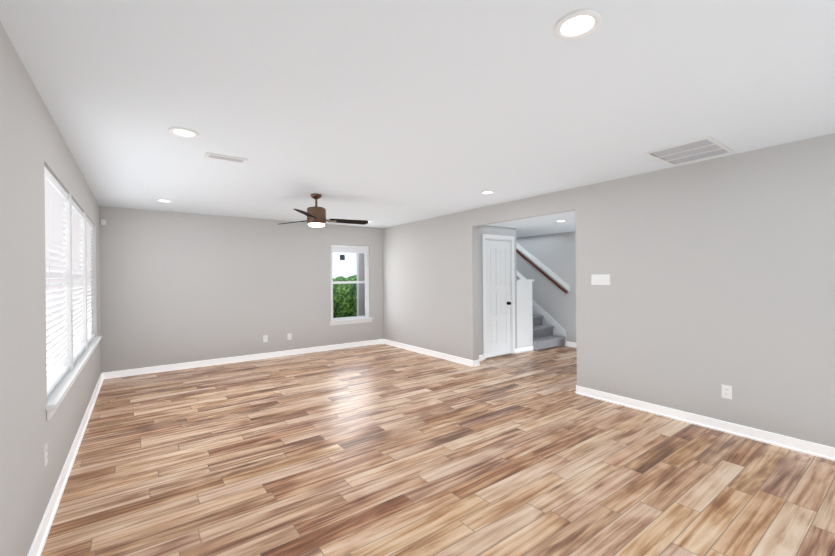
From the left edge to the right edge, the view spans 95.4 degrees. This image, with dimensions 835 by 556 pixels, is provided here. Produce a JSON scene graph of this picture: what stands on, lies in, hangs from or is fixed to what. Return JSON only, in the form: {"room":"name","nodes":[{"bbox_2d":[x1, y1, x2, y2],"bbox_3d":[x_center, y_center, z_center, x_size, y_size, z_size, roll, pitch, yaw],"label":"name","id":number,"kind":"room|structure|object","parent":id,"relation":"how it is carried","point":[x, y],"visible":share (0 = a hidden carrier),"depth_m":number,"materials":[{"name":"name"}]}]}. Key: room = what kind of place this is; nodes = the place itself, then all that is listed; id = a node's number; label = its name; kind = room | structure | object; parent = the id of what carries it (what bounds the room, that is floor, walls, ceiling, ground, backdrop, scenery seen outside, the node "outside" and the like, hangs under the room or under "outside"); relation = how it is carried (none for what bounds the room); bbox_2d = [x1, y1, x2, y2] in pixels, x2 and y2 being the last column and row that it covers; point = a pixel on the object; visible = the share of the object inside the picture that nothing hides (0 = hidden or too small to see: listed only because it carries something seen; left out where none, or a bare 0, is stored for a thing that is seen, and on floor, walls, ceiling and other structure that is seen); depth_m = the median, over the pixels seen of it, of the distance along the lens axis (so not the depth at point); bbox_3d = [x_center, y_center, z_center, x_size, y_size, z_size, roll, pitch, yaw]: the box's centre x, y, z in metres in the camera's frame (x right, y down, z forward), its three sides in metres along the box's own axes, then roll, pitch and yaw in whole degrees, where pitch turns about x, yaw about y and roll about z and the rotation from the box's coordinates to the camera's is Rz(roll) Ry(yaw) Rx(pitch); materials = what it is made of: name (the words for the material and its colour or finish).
{"room":"empty living room","nodes":[
{"label":"empty living room","id":0,"kind":"room"},
{"bbox_2d":[0,22,100,555],"bbox_3d":[-2.034,0.193,1.933,0.120,2.440,8.372,-1,0,-36],"label":"wall","id":1,"kind":"structure","parent":0,"point":[32,143],"depth_m":1.86,"materials":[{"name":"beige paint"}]},
{"bbox_2d":[44,442,47,466],"bbox_3d":[-2.113,1.003,2.161,0.008,0.118,0.074,-1,0,-36],"label":"electrical outlet","id":2,"kind":"object","parent":1,"relation":"attached to","point":[45,453],"visible":1,"depth_m":2.15,"materials":[{"name":"white plastic"}]},
{"bbox_2d":[27,372,106,555],"bbox_3d":[-2.969,1.371,3.350,0.026,0.095,4.972,-1,0,-36],"label":"baseboard","id":3,"kind":"structure","parent":1,"relation":"attached to","point":[36,549],"depth_m":2.50,"materials":[{"name":"white paint"}]},
{"bbox_2d":[46,193,101,420],"bbox_3d":[-3.158,0.077,3.507,0.160,1.515,3.330,-1,0,-36],"label":"window","id":4,"kind":"structure","parent":1,"relation":"in","point":[57,394],"depth_m":3.05,"materials":[{"name":"white plastic"}]},
{"bbox_2d":[44,166,94,395],"bbox_3d":[-3.162,0.027,3.504,0.057,1.391,3.124,-1,0,-36],"label":"window blinds","id":5,"kind":"object","parent":4,"relation":"attached to","point":[56,196],"visible":0.62,"depth_m":2.83,"materials":[{"name":"white plastic"}]},
{"bbox_2d":[99,206,382,372],"bbox_3d":[-2.632,0.187,6.758,4.860,2.440,0.120,-1,0,-36],"label":"wall","id":6,"kind":"structure","parent":0,"point":[177,287],"depth_m":6.21,"materials":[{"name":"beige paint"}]},
{"bbox_2d":[107,339,382,378],"bbox_3d":[-2.566,1.359,6.711,4.590,0.095,0.026,-1,0,-36],"label":"baseboard","id":7,"kind":"structure","parent":6,"relation":"attached to","point":[155,369],"depth_m":6.30,"materials":[{"name":"white paint"}]},
{"bbox_2d":[263,335,267,341],"bbox_3d":[-2.662,1.063,6.653,0.074,0.118,0.008,-1,0,-36],"label":"electrical outlet","id":8,"kind":"object","parent":6,"relation":"attached to","point":[265,338],"visible":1,"depth_m":6.65,"materials":[{"name":"white plastic"}]},
{"bbox_2d":[287,333,291,339],"bbox_3d":[-2.323,1.064,6.901,0.074,0.118,0.008,-1,0,-36],"label":"electrical outlet","id":9,"kind":"object","parent":6,"relation":"attached to","point":[289,336],"visible":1,"depth_m":6.90,"materials":[{"name":"white plastic"}]},
{"bbox_2d":[329,245,372,325],"bbox_3d":[-1.357,0.131,7.659,0.960,1.575,0.155,-1,0,-36],"label":"window","id":10,"kind":"structure","parent":6,"relation":"in","point":[341,249],"depth_m":7.67,"materials":[{"name":"white plastic"}]},
{"bbox_2d":[356,253,364,315],"bbox_3d":[-0.382,0.108,10.054,2.666,2.540,0.120,-1,0,-36],"label":"wall","id":11,"kind":"structure","parent":0,"point":[360,286],"depth_m":9.27,"materials":[{"name":"paint"}]},
{"bbox_2d":[0,0,834,227],"bbox_3d":[-0.134,-1.099,3.331,4.860,0.100,8.612,-1,0,-36],"label":"ceiling","id":12,"kind":"structure","parent":0,"point":[383,113],"depth_m":2.16,"materials":[{"name":"white paint"}]},
{"bbox_2d":[156,199,171,202],"bbox_3d":[-3.343,-1.023,5.013,0.184,0.022,0.184,-1,0,-36],"label":"recessed light","id":13,"kind":"object","parent":12,"relation":"in","point":[163,200],"visible":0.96,"depth_m":5.00,"materials":[{"name":"white paint"}]},
{"bbox_2d":[168,127,198,137],"bbox_3d":[-1.655,-1.034,2.692,0.184,0.022,0.184,-1,0,-36],"label":"recessed light","id":14,"kind":"object","parent":12,"relation":"in","point":[183,132],"visible":1,"depth_m":2.69,"materials":[{"name":"white paint"}]},
{"bbox_2d":[204,152,247,163],"bbox_3d":[-1.644,-1.030,3.270,0.320,0.008,0.140,-1,0,-36],"label":"ceiling vent","id":15,"kind":"object","parent":12,"relation":"in","point":[226,158],"visible":1,"depth_m":3.26,"materials":[{"name":"white metal"}]},
{"bbox_2d":[278,194,368,226],"bbox_3d":[-1.193,-0.841,4.853,1.133,0.400,1.204,-1,0,-36],"label":"fan","id":16,"kind":"object","parent":12,"relation":"hanging from","point":[316,215],"visible":1,"depth_m":4.69,"materials":[{"name":"brown wood"}]},
{"bbox_2d":[480,191,494,193],"bbox_3d":[0.866,-1.062,4.700,0.184,0.022,0.184,-1,0,-36],"label":"recessed light","id":17,"kind":"object","parent":12,"relation":"in","point":[487,192],"visible":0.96,"depth_m":4.70,"materials":[{"name":"white paint"}]},
{"bbox_2d":[554,9,601,39],"bbox_3d":[0.663,-1.053,1.577,0.184,0.022,0.184,-1,0,-36],"label":"recessed light","id":18,"kind":"object","parent":12,"relation":"in","point":[576,24],"visible":1,"depth_m":1.57,"materials":[{"name":"white paint"}]},
{"bbox_2d":[643,136,734,165],"bbox_3d":[2.311,-1.066,3.236,0.600,0.010,0.470,-1,0,-36],"label":"ceiling vent","id":19,"kind":"object","parent":12,"relation":"in","point":[701,148],"visible":1,"depth_m":3.21,"materials":[{"name":"white metal"}]},
{"bbox_2d":[41,344,834,555],"bbox_3d":[0.572,1.432,4.660,7.526,0.100,9.940,-1,0,-36],"label":"floor","id":20,"kind":"structure","parent":0,"point":[379,450],"depth_m":2.73,"materials":[{"name":"brown wood"}]},
{"bbox_2d":[532,306,565,350],"bbox_3d":[1.747,0.328,8.425,0.872,2.068,2.834,-1,0,-36],"label":"stairs","id":21,"kind":"structure","parent":20,"relation":"on","point":[544,338],"depth_m":7.46,"materials":[{"name":"grey carpet"}]},
{"bbox_2d":[478,225,516,354],"bbox_3d":[1.271,0.151,6.554,1.196,2.440,0.120,-1,0,-36],"label":"wall","id":22,"kind":"structure","parent":0,"point":[493,230],"depth_m":6.35,"materials":[{"name":"paint"}]},
{"bbox_2d":[485,240,510,358],"bbox_3d":[1.409,0.354,6.578,0.626,2.006,0.097,-1,0,-36],"label":"closet door","id":23,"kind":"structure","parent":22,"relation":"in","point":[498,331],"depth_m":6.58,"materials":[{"name":"white paint"}]},
{"bbox_2d":[482,234,514,359],"bbox_3d":[1.377,0.315,6.621,0.810,2.110,0.136,-1,0,-36],"label":"door frame","id":24,"kind":"structure","parent":22,"relation":"attached to","point":[512,271],"depth_m":6.66,"materials":[{"name":"white paint"}]},
{"bbox_2d":[515,346,533,353],"bbox_3d":[1.961,1.316,6.964,0.520,0.095,0.026,-1,0,-36],"label":"baseboard","id":25,"kind":"structure","parent":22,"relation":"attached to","point":[530,348],"depth_m":6.95,"materials":[{"name":"white paint"}]},
{"bbox_2d":[516,270,533,347],"bbox_3d":[1.065,0.222,8.247,0.480,2.294,3.145,-1,0,-36],"label":"wall","id":26,"kind":"structure","parent":0,"point":[524,316],"depth_m":7.00,"materials":[{"name":"paint"}]},
{"bbox_2d":[488,211,574,237],"bbox_3d":[2.461,-1.039,6.055,2.546,0.280,9.700,-1,0,-36],"label":"ceiling","id":27,"kind":"structure","parent":0,"point":[539,225],"depth_m":6.41,"materials":[{"name":"white paint"}]},
{"bbox_2d":[516,231,575,342],"bbox_3d":[3.546,0.079,6.846,0.120,2.540,9.700,-1,0,-36],"label":"wall","id":28,"kind":"structure","parent":0,"point":[555,253],"depth_m":7.75,"materials":[{"name":"paint"}]},
{"bbox_2d":[516,242,569,293],"bbox_3d":[2.125,-0.793,8.600,0.084,2.219,2.824,-1,0,-36],"label":"handrail","id":29,"kind":"object","parent":28,"relation":"attached to","point":[553,275],"visible":0.42,"depth_m":7.92,"materials":[{"name":"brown wood"}]},
{"bbox_2d":[532,299,566,345],"bbox_3d":[2.110,0.164,8.690,0.017,2.389,2.835,-1,0,-36],"label":"trim","id":30,"kind":"structure","parent":28,"relation":"attached to","point":[549,320],"depth_m":7.86,"materials":[{"name":"white paint"}]},
{"bbox_2d":[565,341,575,347],"bbox_3d":[4.652,1.295,5.232,0.026,0.095,5.800,-1,0,-36],"label":"baseboard","id":31,"kind":"structure","parent":28,"relation":"attached to","point":[570,344],"depth_m":7.46,"materials":[{"name":"white paint"}]},
{"bbox_2d":[382,133,834,447],"bbox_3d":[1.789,0.150,4.734,0.120,2.440,8.372,-1,0,-36],"label":"wall","id":32,"kind":"structure","parent":0,"point":[720,270],"depth_m":3.56,"materials":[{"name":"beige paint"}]},
{"bbox_2d":[383,339,478,366],"bbox_3d":[0.092,1.333,6.970,0.056,0.095,2.686,-1,0,-36],"label":"baseboard","id":33,"kind":"structure","parent":32,"relation":"attached to","point":[452,358],"depth_m":6.66,"materials":[{"name":"white paint"}]},
{"bbox_2d":[591,274,609,284],"bbox_3d":[2.053,0.017,4.262,0.010,0.114,0.207,-1,0,-36],"label":"switch plate","id":34,"kind":"object","parent":32,"relation":"attached to","point":[600,279],"visible":1,"depth_m":4.26,"materials":[{"name":"white plastic"}]},
{"bbox_2d":[575,385,834,460],"bbox_3d":[3.044,1.315,2.942,0.056,0.095,3.946,-1,0,-36],"label":"baseboard","id":35,"kind":"structure","parent":32,"relation":"attached to","point":[770,438],"depth_m":3.39,"materials":[{"name":"white paint"}]},
{"bbox_2d":[722,384,731,398],"bbox_3d":[2.730,1.004,3.355,0.008,0.118,0.074,-1,0,-36],"label":"electrical outlet","id":36,"kind":"object","parent":32,"relation":"attached to","point":[727,391],"visible":1,"depth_m":3.35,"materials":[{"name":"white plastic"}]},
{"label":"outside","id":37,"kind":"structure","parent":0,"visible":0},
{"bbox_3d":[-2.577,1.605,7.293,23.556,0.100,23.072,-1,0,-36],"label":"ground","id":38,"kind":"structure","parent":37,"visible":0},
{"bbox_2d":[46,278,51,373],"bbox_3d":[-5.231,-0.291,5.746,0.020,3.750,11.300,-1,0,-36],"label":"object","id":39,"kind":"object","parent":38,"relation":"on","point":[48,346],"depth_m":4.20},
{"bbox_2d":[333,252,355,277],"bbox_3d":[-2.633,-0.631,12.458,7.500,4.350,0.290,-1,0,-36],"label":"house","id":40,"kind":"structure","parent":38,"relation":"on","point":[350,263],"depth_m":12.53,"materials":[{"name":"white"}]},
{"bbox_2d":[333,275,356,317],"bbox_3d":[-1.821,0.733,10.152,4.778,1.644,1.152,-1,0,-41],"label":"hedge","id":41,"kind":"object","parent":38,"relation":"on","point":[345,298],"depth_m":9.65,"materials":[{"name":"green plant"}]}
]}

